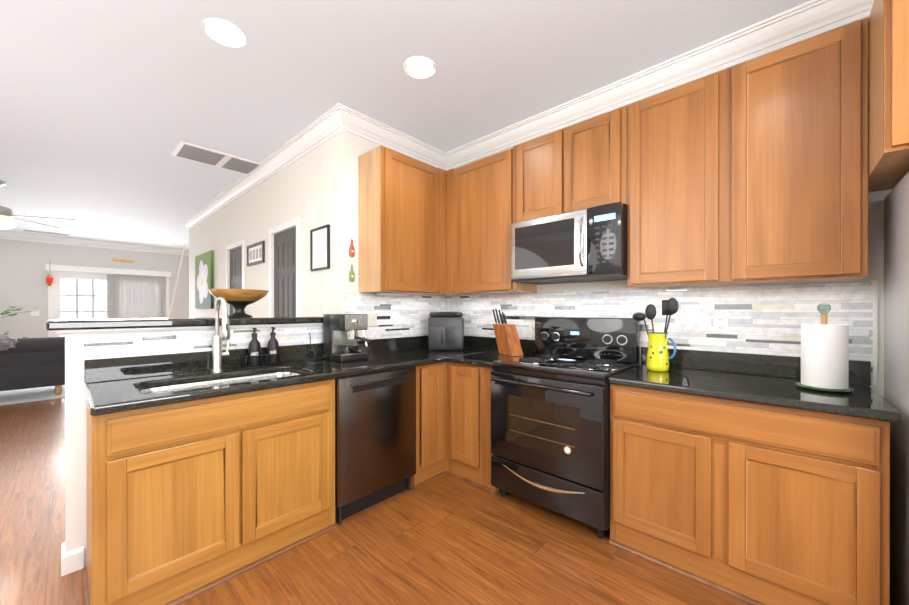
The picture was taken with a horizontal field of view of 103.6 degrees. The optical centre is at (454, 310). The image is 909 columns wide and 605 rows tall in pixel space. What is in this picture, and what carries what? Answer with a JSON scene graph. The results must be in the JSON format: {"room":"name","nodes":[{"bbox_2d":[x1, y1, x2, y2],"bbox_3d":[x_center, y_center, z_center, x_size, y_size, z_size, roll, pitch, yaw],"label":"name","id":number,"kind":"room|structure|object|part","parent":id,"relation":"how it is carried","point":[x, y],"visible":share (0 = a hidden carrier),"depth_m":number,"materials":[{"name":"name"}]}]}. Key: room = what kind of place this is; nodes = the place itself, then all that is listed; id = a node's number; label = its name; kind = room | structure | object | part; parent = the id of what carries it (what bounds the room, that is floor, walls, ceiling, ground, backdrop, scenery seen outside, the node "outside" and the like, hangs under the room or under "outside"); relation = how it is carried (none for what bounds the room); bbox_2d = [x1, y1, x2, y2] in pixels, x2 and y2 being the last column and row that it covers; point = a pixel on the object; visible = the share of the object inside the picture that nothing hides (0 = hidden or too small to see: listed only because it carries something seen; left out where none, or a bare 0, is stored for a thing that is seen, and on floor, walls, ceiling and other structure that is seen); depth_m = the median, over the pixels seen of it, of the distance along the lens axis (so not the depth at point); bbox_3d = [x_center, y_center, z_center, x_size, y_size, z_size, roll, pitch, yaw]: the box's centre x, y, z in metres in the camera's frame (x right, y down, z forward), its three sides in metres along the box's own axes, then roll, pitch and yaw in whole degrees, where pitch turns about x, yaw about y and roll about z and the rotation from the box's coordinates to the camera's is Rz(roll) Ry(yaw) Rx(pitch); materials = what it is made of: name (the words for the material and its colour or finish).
{"room":"kitchen","nodes":[
{"label":"kitchen","id":0,"kind":"room"},
{"bbox_2d":[0,239,188,337],"bbox_3d":[-8.376,-0.154,7.906,0.120,2.830,5.000,0,0,43],"label":"wall","id":1,"kind":"structure","parent":0,"point":[23,276],"depth_m":7.51,"materials":[{"name":"white paint"}]},
{"bbox_2d":[30,310,38,315],"bbox_3d":[-8.720,0.042,7.434,0.014,0.120,0.120,0,0,43],"label":"switch plate","id":2,"kind":"object","parent":1,"relation":"attached to","point":[34,313],"visible":1,"depth_m":7.43,"materials":[{"name":"white plastic"}]},
{"bbox_2d":[46,273,53,285],"bbox_3d":[-8.511,-0.789,7.526,0.156,0.542,0.110,0,0,43],"label":"hanging lantern","id":3,"kind":"object","parent":1,"relation":"hanging from","point":[49,280],"visible":1,"depth_m":7.49,"materials":[{"name":"red"}]},
{"bbox_2d":[0,231,188,255],"bbox_3d":[-8.258,-1.502,7.869,0.100,0.135,4.890,0,0,43],"label":"crown molding","id":4,"kind":"structure","parent":1,"relation":"attached to","point":[53,240],"depth_m":7.92,"materials":[{"name":"white wood"}]},
{"bbox_2d":[46,264,170,336],"bbox_3d":[-7.901,0.140,8.305,0.160,2.240,2.090,0,0,43],"label":"window","id":5,"kind":"structure","parent":1,"relation":"in","point":[51,268],"depth_m":7.89,"materials":[{"name":"white wood"}]},
{"bbox_2d":[107,274,165,318],"bbox_3d":[-7.595,0.185,8.577,0.041,2.070,1.070,0,0,43],"label":"vertical blinds","id":6,"kind":"object","parent":5,"relation":"attached to","point":[134,296],"visible":0.44,"depth_m":8.54,"materials":[{"name":"white fabric"}]},
{"bbox_2d":[111,259,134,261],"bbox_3d":[-7.789,-1.180,8.423,0.035,0.080,0.420,0,0,43],"label":"ornament","id":7,"kind":"object","parent":1,"relation":"attached to","point":[123,260],"visible":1,"depth_m":8.41,"materials":[{"name":"orange"}]},
{"bbox_2d":[65,136,379,566],"bbox_3d":[-1.033,-0.144,2.741,0.120,2.830,2.640,0,0,43],"label":"wall","id":8,"kind":"structure","parent":0,"point":[75,466],"depth_m":1.76,"materials":[{"name":"white paint"}]},
{"bbox_2d":[61,542,83,565],"bbox_3d":[-1.477,1.221,2.361,0.014,0.100,1.504,0,0,43],"label":"baseboard","id":9,"kind":"structure","parent":8,"relation":"attached to","point":[72,561],"depth_m":1.74,"materials":[{"name":"white wood"}]},
{"bbox_2d":[46,316,322,330],"bbox_3d":[-1.516,0.069,2.361,0.405,0.045,1.546,0,0,43],"label":"bar","id":10,"kind":"object","parent":8,"relation":"on","point":[69,324],"visible":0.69,"depth_m":1.98,"materials":[{"name":"stone"}]},
{"bbox_2d":[208,289,268,317],"bbox_3d":[-1.436,-0.046,2.392,0.348,0.182,0.348,0,0,43],"label":"pedestal bowl","id":11,"kind":"object","parent":10,"relation":"on","point":[239,300],"visible":1,"depth_m":2.31,"materials":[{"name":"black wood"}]},
{"bbox_2d":[56,323,322,336],"bbox_3d":[-1.433,0.108,2.307,0.180,0.032,1.519,0,0,43],"label":"trim","id":12,"kind":"structure","parent":8,"relation":"attached to","point":[88,332],"depth_m":2.00,"materials":[{"name":"white"}]},
{"bbox_2d":[85,335,427,382],"bbox_3d":[-0.962,0.298,2.697,0.020,0.115,2.542,0,0,43],"label":"backsplash","id":13,"kind":"structure","parent":8,"relation":"attached to","point":[133,367],"depth_m":2.08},
{"bbox_2d":[83,292,446,359],"bbox_3d":[-0.975,0.121,2.709,0.009,0.540,2.548,0,0,43],"label":"tile backsplash","id":14,"kind":"structure","parent":8,"relation":"attached to","point":[397,316],"depth_m":2.53,"materials":[{"name":"tile"}]},
{"bbox_2d":[365,312,376,325],"bbox_3d":[-0.696,0.070,2.995,0.013,0.115,0.115,0,0,43],"label":"switch plate","id":15,"kind":"object","parent":14,"relation":"attached to","point":[372,318],"visible":0.9,"depth_m":3.00,"materials":[{"name":"beige plastic"}]},
{"bbox_2d":[426,312,429,323],"bbox_3d":[-0.247,0.069,3.486,0.007,0.115,0.072,0,0,43],"label":"electrical outlet plate","id":16,"kind":"object","parent":14,"relation":"attached to","point":[427,315],"visible":0.4,"depth_m":3.47,"materials":[{"name":"white plastic"}]},
{"bbox_2d":[349,239,354,256],"bbox_3d":[-0.820,-0.515,2.863,0.020,0.170,0.052,0,0,43],"label":"decor","id":17,"kind":"object","parent":8,"relation":"hanging from","point":[351,251],"visible":1,"depth_m":2.86,"materials":[{"name":"red glass"}]},
{"bbox_2d":[349,264,354,281],"bbox_3d":[-0.820,-0.315,2.863,0.020,0.170,0.052,0,0,43],"label":"decor","id":18,"kind":"object","parent":8,"relation":"hanging from","point":[351,276],"visible":1,"depth_m":2.86,"materials":[{"name":"green glass"}]},
{"bbox_2d":[346,108,445,167],"bbox_3d":[-0.484,-1.493,3.171,0.100,0.135,1.020,0,0,43],"label":"crown molding","id":19,"kind":"structure","parent":8,"relation":"attached to","point":[361,125],"depth_m":3.12,"materials":[{"name":"white wood"}]},
{"bbox_2d":[358,145,437,295],"bbox_3d":[-0.460,-0.703,3.030,0.324,1.106,0.605,0,0,43],"label":"upper cabinet","id":20,"kind":"object","parent":8,"relation":"attached to","point":[398,192],"depth_m":2.86,"materials":[{"name":"brown wood"}]},
{"bbox_2d":[376,293,407,295],"bbox_3d":[-0.524,-0.138,3.020,0.050,0.020,0.300,0,0,43],"label":"light","id":21,"kind":"object","parent":20,"relation":"attached to","point":[387,294],"depth_m":3.00,"materials":[{"name":"white plastic"}]},
{"bbox_2d":[189,130,356,317],"bbox_3d":[-2.767,-0.148,4.652,5.260,2.830,0.120,0,0,43],"label":"wall","id":22,"kind":"structure","parent":0,"point":[317,187],"depth_m":3.29,"materials":[{"name":"white paint"}]},
{"bbox_2d":[195,250,213,308],"bbox_3d":[-3.939,-0.465,5.622,0.940,0.860,0.039,0,0,43],"label":"framed picture","id":23,"kind":"object","parent":22,"relation":"attached to","point":[204,276],"visible":1,"depth_m":5.52},
{"bbox_2d":[226,239,244,314],"bbox_3d":[-2.805,0.195,4.662,0.714,2.143,0.118,0,0,43],"label":"door frame","id":24,"kind":"structure","parent":22,"relation":"attached to","point":[235,245],"depth_m":4.69,"materials":[{"name":"white wood"}]},
{"bbox_2d":[230,247,241,314],"bbox_3d":[-2.835,0.226,4.630,0.582,2.070,0.100,0,0,43],"label":"closet door","id":25,"kind":"structure","parent":22,"relation":"in","point":[236,268],"depth_m":4.67,"materials":[{"name":"grey wood"}]},
{"bbox_2d":[247,241,264,265],"bbox_3d":[-2.292,-0.652,4.117,0.523,0.240,0.020,0,0,43],"label":"picture frame","id":26,"kind":"object","parent":22,"relation":"attached to","point":[255,253],"visible":1,"depth_m":4.10,"materials":[{"name":"grey"}]},
{"bbox_2d":[182,103,349,230],"bbox_3d":[-2.804,-1.495,4.535,5.360,0.135,0.100,0,0,43],"label":"crown molding","id":27,"kind":"structure","parent":22,"relation":"attached to","point":[336,120],"depth_m":3.49,"materials":[{"name":"white wood"}]},
{"bbox_2d":[269,217,300,316],"bbox_3d":[-1.680,0.197,3.625,0.734,2.143,0.118,0,0,43],"label":"door frame","id":28,"kind":"structure","parent":22,"relation":"attached to","point":[290,224],"depth_m":3.50,"materials":[{"name":"white wood"}]},
{"bbox_2d":[274,227,295,316],"bbox_3d":[-1.710,0.228,3.593,0.602,2.070,0.100,0,0,43],"label":"closet door","id":29,"kind":"structure","parent":22,"relation":"in","point":[284,273],"depth_m":3.61,"materials":[{"name":"grey wood"}]},
{"bbox_2d":[310,224,329,270],"bbox_3d":[-1.155,-0.533,3.069,0.315,0.365,0.020,0,0,43],"label":"picture frame","id":30,"kind":"object","parent":22,"relation":"attached to","point":[319,248],"visible":1,"depth_m":3.06,"materials":[{"name":"black"}]},
{"bbox_2d":[0,0,810,249],"bbox_3d":[-3.517,-1.601,3.423,13.340,0.080,5.240,0,0,43],"label":"ceiling","id":31,"kind":"structure","parent":0,"point":[106,106],"depth_m":2.38,"materials":[{"name":"grey paint"}]},
{"bbox_2d":[0,180,73,229],"bbox_3d":[-5.486,-1.272,4.265,1.302,0.579,1.324,0,0,43],"label":"ceiling fan","id":32,"kind":"object","parent":31,"relation":"hanging from","point":[6,213],"visible":1,"depth_m":4.32,"materials":[{"name":"silver metal"}]},
{"bbox_3d":[-5.498,-1.272,4.298,0.310,0.579,0.310,0,0,43],"label":"ceiling fan motor","id":33,"kind":"part","parent":32,"relation":"part of","materials":[{"name":"silver metal"}]},
{"bbox_2d":[23,230,68,235],"bbox_3d":[-8.162,-1.562,7.162,0.100,0.010,0.600,0,0,43],"label":"ceiling vent","id":34,"kind":"object","parent":31,"relation":"in","point":[46,232],"visible":1,"depth_m":7.12,"materials":[{"name":"grey"}]},
{"bbox_2d":[171,141,259,173],"bbox_3d":[-2.403,-1.553,3.716,0.430,0.016,0.800,0,0,43],"label":"ceiling vent","id":35,"kind":"object","parent":31,"relation":"in","point":[193,152],"visible":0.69,"depth_m":3.63,"materials":[{"name":"white metal"}]},
{"bbox_2d":[202,18,245,47],"bbox_3d":[-1.286,-1.555,2.006,0.208,0.006,0.208,0,0,43],"label":"recessed light","id":36,"kind":"object","parent":31,"relation":"in","point":[224,32],"visible":1,"depth_m":2.00,"materials":[{"name":"white plastic"}]},
{"bbox_2d":[403,56,435,78],"bbox_3d":[-0.222,-1.555,2.290,0.208,0.006,0.208,0,0,43],"label":"recessed light","id":37,"kind":"object","parent":31,"relation":"in","point":[420,67],"visible":1,"depth_m":2.29,"materials":[{"name":"white plastic"}]},
{"bbox_2d":[0,398,892,604],"bbox_3d":[-3.517,1.294,3.428,13.340,0.050,5.240,0,0,43],"label":"floor","id":38,"kind":"structure","parent":0,"point":[446,539],"depth_m":1.85,"materials":[{"name":"brown wood"}]},
{"bbox_2d":[0,306,37,337],"bbox_3d":[-8.603,0.563,6.609,0.607,1.402,1.214,0,0,43],"label":"plant","id":39,"kind":"object","parent":38,"relation":"on","point":[7,312],"visible":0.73,"depth_m":6.75,"materials":[{"name":"green plant"}]},
{"bbox_2d":[0,385,64,404],"bbox_3d":[-7.272,1.262,5.293,2.450,0.008,2.450,0,0,43],"label":"living room rug","id":40,"kind":"object","parent":38,"relation":"on","point":[25,395],"depth_m":5.31,"materials":[{"name":"fabric"}]},
{"bbox_2d":[0,335,64,394],"bbox_3d":[-6.835,0.777,4.809,1.048,0.961,2.233,0,0,43],"label":"sofa","id":41,"kind":"object","parent":40,"relation":"on","point":[26,363],"visible":0.96,"depth_m":5.10,"materials":[{"name":"fabric"}]},
{"bbox_2d":[0,335,19,350],"bbox_3d":[-6.469,0.464,4.728,0.400,0.334,1.047,0,0,43],"label":"throw","id":42,"kind":"object","parent":41,"relation":"on","point":[7,343],"depth_m":4.94,"materials":[{"name":"fur"}]},
{"bbox_2d":[81,387,232,604],"bbox_3d":[-1.413,0.835,1.750,0.596,0.880,0.525,0,0,43],"label":"base cabinet","id":43,"kind":"object","parent":38,"relation":"on","point":[159,480],"depth_m":1.52,"materials":[{"name":"brown wood"}]},
{"bbox_2d":[85,347,480,418],"bbox_3d":[-0.727,0.376,2.495,0.640,0.038,2.564,0,0,43],"label":"countertop","id":44,"kind":"structure","parent":43,"relation":"on","point":[114,396],"depth_m":1.91,"materials":[{"name":"black stone"}]},
{"bbox_2d":[211,297,229,371],"bbox_3d":[-1.335,0.137,2.079,0.219,0.439,0.099,0,0,43],"label":"faucet","id":45,"kind":"object","parent":44,"relation":"on","point":[218,354],"visible":1,"depth_m":2.10,"materials":[{"name":"silver metal"}]},
{"bbox_2d":[141,367,304,394],"bbox_3d":[-1.202,0.487,1.932,0.430,0.206,0.810,0,0,43],"label":"sink","id":46,"kind":"object","parent":44,"relation":"in","point":[152,387],"depth_m":2.03,"materials":[{"name":"silver metal"}]},
{"bbox_2d":[241,327,285,368],"bbox_3d":[-1.232,0.231,2.312,0.096,0.246,0.241,0,0,43],"label":"soap caddy","id":47,"kind":"object","parent":44,"relation":"on","point":[255,355],"visible":1,"depth_m":2.28,"materials":[{"name":"black"}]},
{"bbox_2d":[248,328,260,365],"bbox_3d":[-1.269,0.228,2.271,0.068,0.240,0.068,0,0,43],"label":"bottle","id":48,"kind":"object","parent":47,"relation":"on","point":[254,348],"depth_m":2.25,"materials":[{"name":"black"}]},
{"bbox_2d":[267,327,278,363],"bbox_3d":[-1.194,0.228,2.353,0.068,0.240,0.068,0,0,43],"label":"bottle","id":49,"kind":"object","parent":47,"relation":"on","point":[273,345],"depth_m":2.33,"materials":[{"name":"black"}]},
{"bbox_2d":[309,314,370,361],"bbox_3d":[-0.800,0.191,2.565,0.358,0.330,0.328,0,0,43],"label":"espresso machine","id":50,"kind":"object","parent":44,"relation":"on","point":[340,337],"visible":1,"depth_m":2.57,"materials":[{"name":"grey metal"}]},
{"bbox_3d":[-0.986,0.251,2.586,0.056,0.192,0.106,0,0,43],"label":"cord","id":51,"kind":"part","parent":50,"relation":"part of","materials":[{"name":"black plastic"}]},
{"bbox_2d":[344,345,361,352],"bbox_3d":[-0.735,0.276,2.592,0.128,0.054,0.128,0,0,43],"label":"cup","id":52,"kind":"object","parent":50,"relation":"on","point":[351,348],"depth_m":2.57,"materials":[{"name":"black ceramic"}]},
{"bbox_2d":[424,312,463,350],"bbox_3d":[-0.079,0.182,3.298,0.419,0.345,0.419,0,0,43],"label":"air fryer","id":53,"kind":"object","parent":44,"relation":"on","point":[445,331],"visible":1,"depth_m":3.15,"materials":[{"name":"grey plastic"}]},
{"bbox_2d":[168,244,185,317],"bbox_3d":[-4.961,0.039,6.240,0.027,2.455,0.448,0,0,43],"label":"leaning pole","id":54,"kind":"object","parent":38,"relation":"on","point":[177,278],"visible":0.66,"depth_m":6.30,"materials":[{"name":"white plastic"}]},
{"bbox_2d":[233,379,336,577],"bbox_3d":[-1.084,0.834,2.108,0.596,0.880,0.527,0,0,43],"label":"base cabinet","id":55,"kind":"object","parent":38,"relation":"on","point":[284,438],"depth_m":1.87,"materials":[{"name":"brown wood"}]},
{"bbox_2d":[335,367,415,523],"bbox_3d":[-0.683,0.835,2.508,0.592,0.872,0.599,0,0,43],"label":"dishwasher","id":56,"kind":"object","parent":38,"relation":"on","point":[375,438],"visible":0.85,"depth_m":2.27,"materials":[{"name":"black metal"}]},
{"bbox_2d":[381,359,500,493],"bbox_3d":[-0.006,0.832,2.941,1.052,0.880,0.950,0,0,43],"label":"base cabinet","id":57,"kind":"object","parent":38,"relation":"on","point":[453,400],"depth_m":2.65,"materials":[{"name":"brown wood"}]},
{"bbox_2d":[449,351,526,366],"bbox_3d":[0.320,0.376,2.839,0.434,0.038,0.640,0,0,43],"label":"countertop","id":58,"kind":"structure","parent":57,"relation":"on","point":[487,357],"depth_m":2.73,"materials":[{"name":"black stone"}]},
{"bbox_2d":[492,309,522,355],"bbox_3d":[0.425,0.169,2.945,0.110,0.373,0.314,0,0,-27],"label":"knife block","id":59,"kind":"object","parent":58,"relation":"on","point":[507,339],"visible":1,"depth_m":2.88,"materials":[{"name":"red wood"}]},
{"bbox_2d":[491,317,639,538],"bbox_3d":[0.723,0.660,2.390,0.755,1.222,0.717,0,0,43],"label":"range","id":60,"kind":"object","parent":38,"relation":"on","point":[550,430],"visible":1,"depth_m":2.18,"materials":[{"name":"black metal"}]},
{"bbox_2d":[558,359,575,361],"bbox_3d":[0.763,0.338,2.432,0.125,0.011,0.080,0,0,43],"label":"spoon rest","id":61,"kind":"object","parent":60,"relation":"on","point":[567,360],"visible":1,"depth_m":2.43,"materials":[{"name":"silver metal"}]},
{"bbox_2d":[609,387,736,598],"bbox_3d":[1.248,0.834,2.004,0.534,0.880,0.628,0,0,43],"label":"base cabinet","id":62,"kind":"object","parent":38,"relation":"on","point":[673,458],"depth_m":1.74,"materials":[{"name":"brown wood"}]},
{"bbox_2d":[737,403,889,604],"bbox_3d":[1.581,0.835,1.697,0.542,0.880,0.628,0,0,43],"label":"base cabinet","id":63,"kind":"object","parent":38,"relation":"on","point":[756,479],"depth_m":1.42,"materials":[{"name":"brown wood"}]},
{"bbox_2d":[608,363,901,422],"bbox_3d":[1.414,0.377,1.829,1.008,0.038,0.640,0,0,43],"label":"countertop","id":64,"kind":"structure","parent":63,"relation":"on","point":[863,402],"depth_m":1.63,"materials":[{"name":"black stone"}]},
{"bbox_2d":[632,298,678,371],"bbox_3d":[1.207,0.140,2.152,0.258,0.432,0.120,0,0,43],"label":"jug","id":65,"kind":"object","parent":64,"relation":"on","point":[658,357],"visible":1,"depth_m":2.10,"materials":[{"name":"yellow ceramic"}]},
{"bbox_2d":[795,303,854,391],"bbox_3d":[1.680,0.161,1.627,0.188,0.392,0.188,0,0,43],"label":"paper towel holder","id":66,"kind":"object","parent":64,"relation":"on","point":[824,356],"visible":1,"depth_m":1.57,"materials":[{"name":"white paper"}]},
{"bbox_2d":[884,172,908,604],"bbox_3d":[2.064,0.374,1.063,0.910,1.800,0.830,0,0,43],"label":"refrigerator","id":67,"kind":"object","parent":38,"relation":"on","point":[896,298],"visible":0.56,"depth_m":1.46,"materials":[{"name":"metal"}]},
{"bbox_2d":[454,147,892,398],"bbox_3d":[-1.781,-0.149,5.308,13.340,2.830,0.120,0,0,43],"label":"wall","id":68,"kind":"structure","parent":0,"point":[876,235],"depth_m":1.72,"materials":[{"name":"white paint"}]},
{"bbox_2d":[446,147,529,295],"bbox_3d":[0.263,-0.704,3.060,0.742,1.108,0.407,0,0,43],"label":"upper cabinet","id":69,"kind":"object","parent":68,"relation":"attached to","point":[480,193],"depth_m":2.95,"materials":[{"name":"brown wood"}]},
{"bbox_2d":[514,129,561,292],"bbox_3d":[0.706,-0.703,2.700,0.398,1.108,0.336,0,0,43],"label":"upper cabinet","id":70,"kind":"object","parent":68,"relation":"attached to","point":[537,161],"depth_m":2.58,"materials":[{"name":"brown wood"}]},
{"bbox_2d":[562,106,625,212],"bbox_3d":[0.999,-0.703,2.429,0.400,1.108,0.336,0,0,43],"label":"upper cabinet","id":71,"kind":"object","parent":68,"relation":"attached to","point":[593,149],"depth_m":2.30,"materials":[{"name":"brown wood"}]},
{"bbox_2d":[511,202,626,284],"bbox_3d":[0.820,-0.431,2.507,0.776,0.433,0.462,0,0,43],"label":"over-the-range microwave","id":72,"kind":"object","parent":71,"relation":"attached to","point":[586,245],"visible":1,"depth_m":2.33,"materials":[{"name":"silver metal"}]},
{"bbox_2d":[441,0,873,170],"bbox_3d":[1.416,-1.491,2.208,4.200,0.135,0.100,0,0,43],"label":"crown molding","id":73,"kind":"structure","parent":68,"relation":"attached to","point":[802,22],"depth_m":2.21,"materials":[{"name":"white wood"}]},
{"bbox_2d":[447,280,877,388],"bbox_3d":[0.962,0.121,2.689,2.885,0.540,0.011,0,0,43],"label":"tile backsplash","id":74,"kind":"structure","parent":68,"relation":"attached to","point":[767,319],"depth_m":2.11,"materials":[{"name":"tile"}]},
{"bbox_2d":[713,314,727,333],"bbox_3d":[1.573,0.077,2.116,0.072,0.115,0.007,0,0,43],"label":"electrical outlet plate","id":75,"kind":"object","parent":74,"relation":"attached to","point":[720,323],"visible":1,"depth_m":2.11,"materials":[{"name":"white plastic"}]},
{"bbox_2d":[464,335,870,386],"bbox_3d":[0.947,0.298,2.681,2.850,0.115,0.021,0,0,43],"label":"backsplash","id":76,"kind":"structure","parent":68,"relation":"attached to","point":[789,367],"depth_m":2.06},
{"bbox_2d":[626,68,729,288],"bbox_3d":[1.325,-0.702,2.129,0.487,1.108,0.336,0,0,43],"label":"upper cabinet","id":77,"kind":"object","parent":68,"relation":"attached to","point":[678,138],"depth_m":1.98,"materials":[{"name":"brown wood"}]},
{"bbox_2d":[726,18,873,284],"bbox_3d":[1.684,-0.702,1.798,0.488,1.108,0.336,0,0,43],"label":"upper cabinet","id":78,"kind":"object","parent":68,"relation":"attached to","point":[775,167],"depth_m":1.65,"materials":[{"name":"brown wood"}]},
{"bbox_2d":[866,0,908,190],"bbox_3d":[1.946,-0.912,1.348,0.502,0.681,0.641,0,0,43],"label":"upper cabinet","id":79,"kind":"object","parent":68,"relation":"attached to","point":[887,25],"depth_m":1.30,"materials":[{"name":"brown wood"}]},
{"label":"outside","id":80,"kind":"structure","parent":0,"visible":0},
{"bbox_2d":[60,278,106,336],"bbox_3d":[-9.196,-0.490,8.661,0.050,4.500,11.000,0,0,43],"label":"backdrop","id":81,"kind":"structure","parent":80,"point":[67,286],"depth_m":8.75,"materials":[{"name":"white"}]}
]}

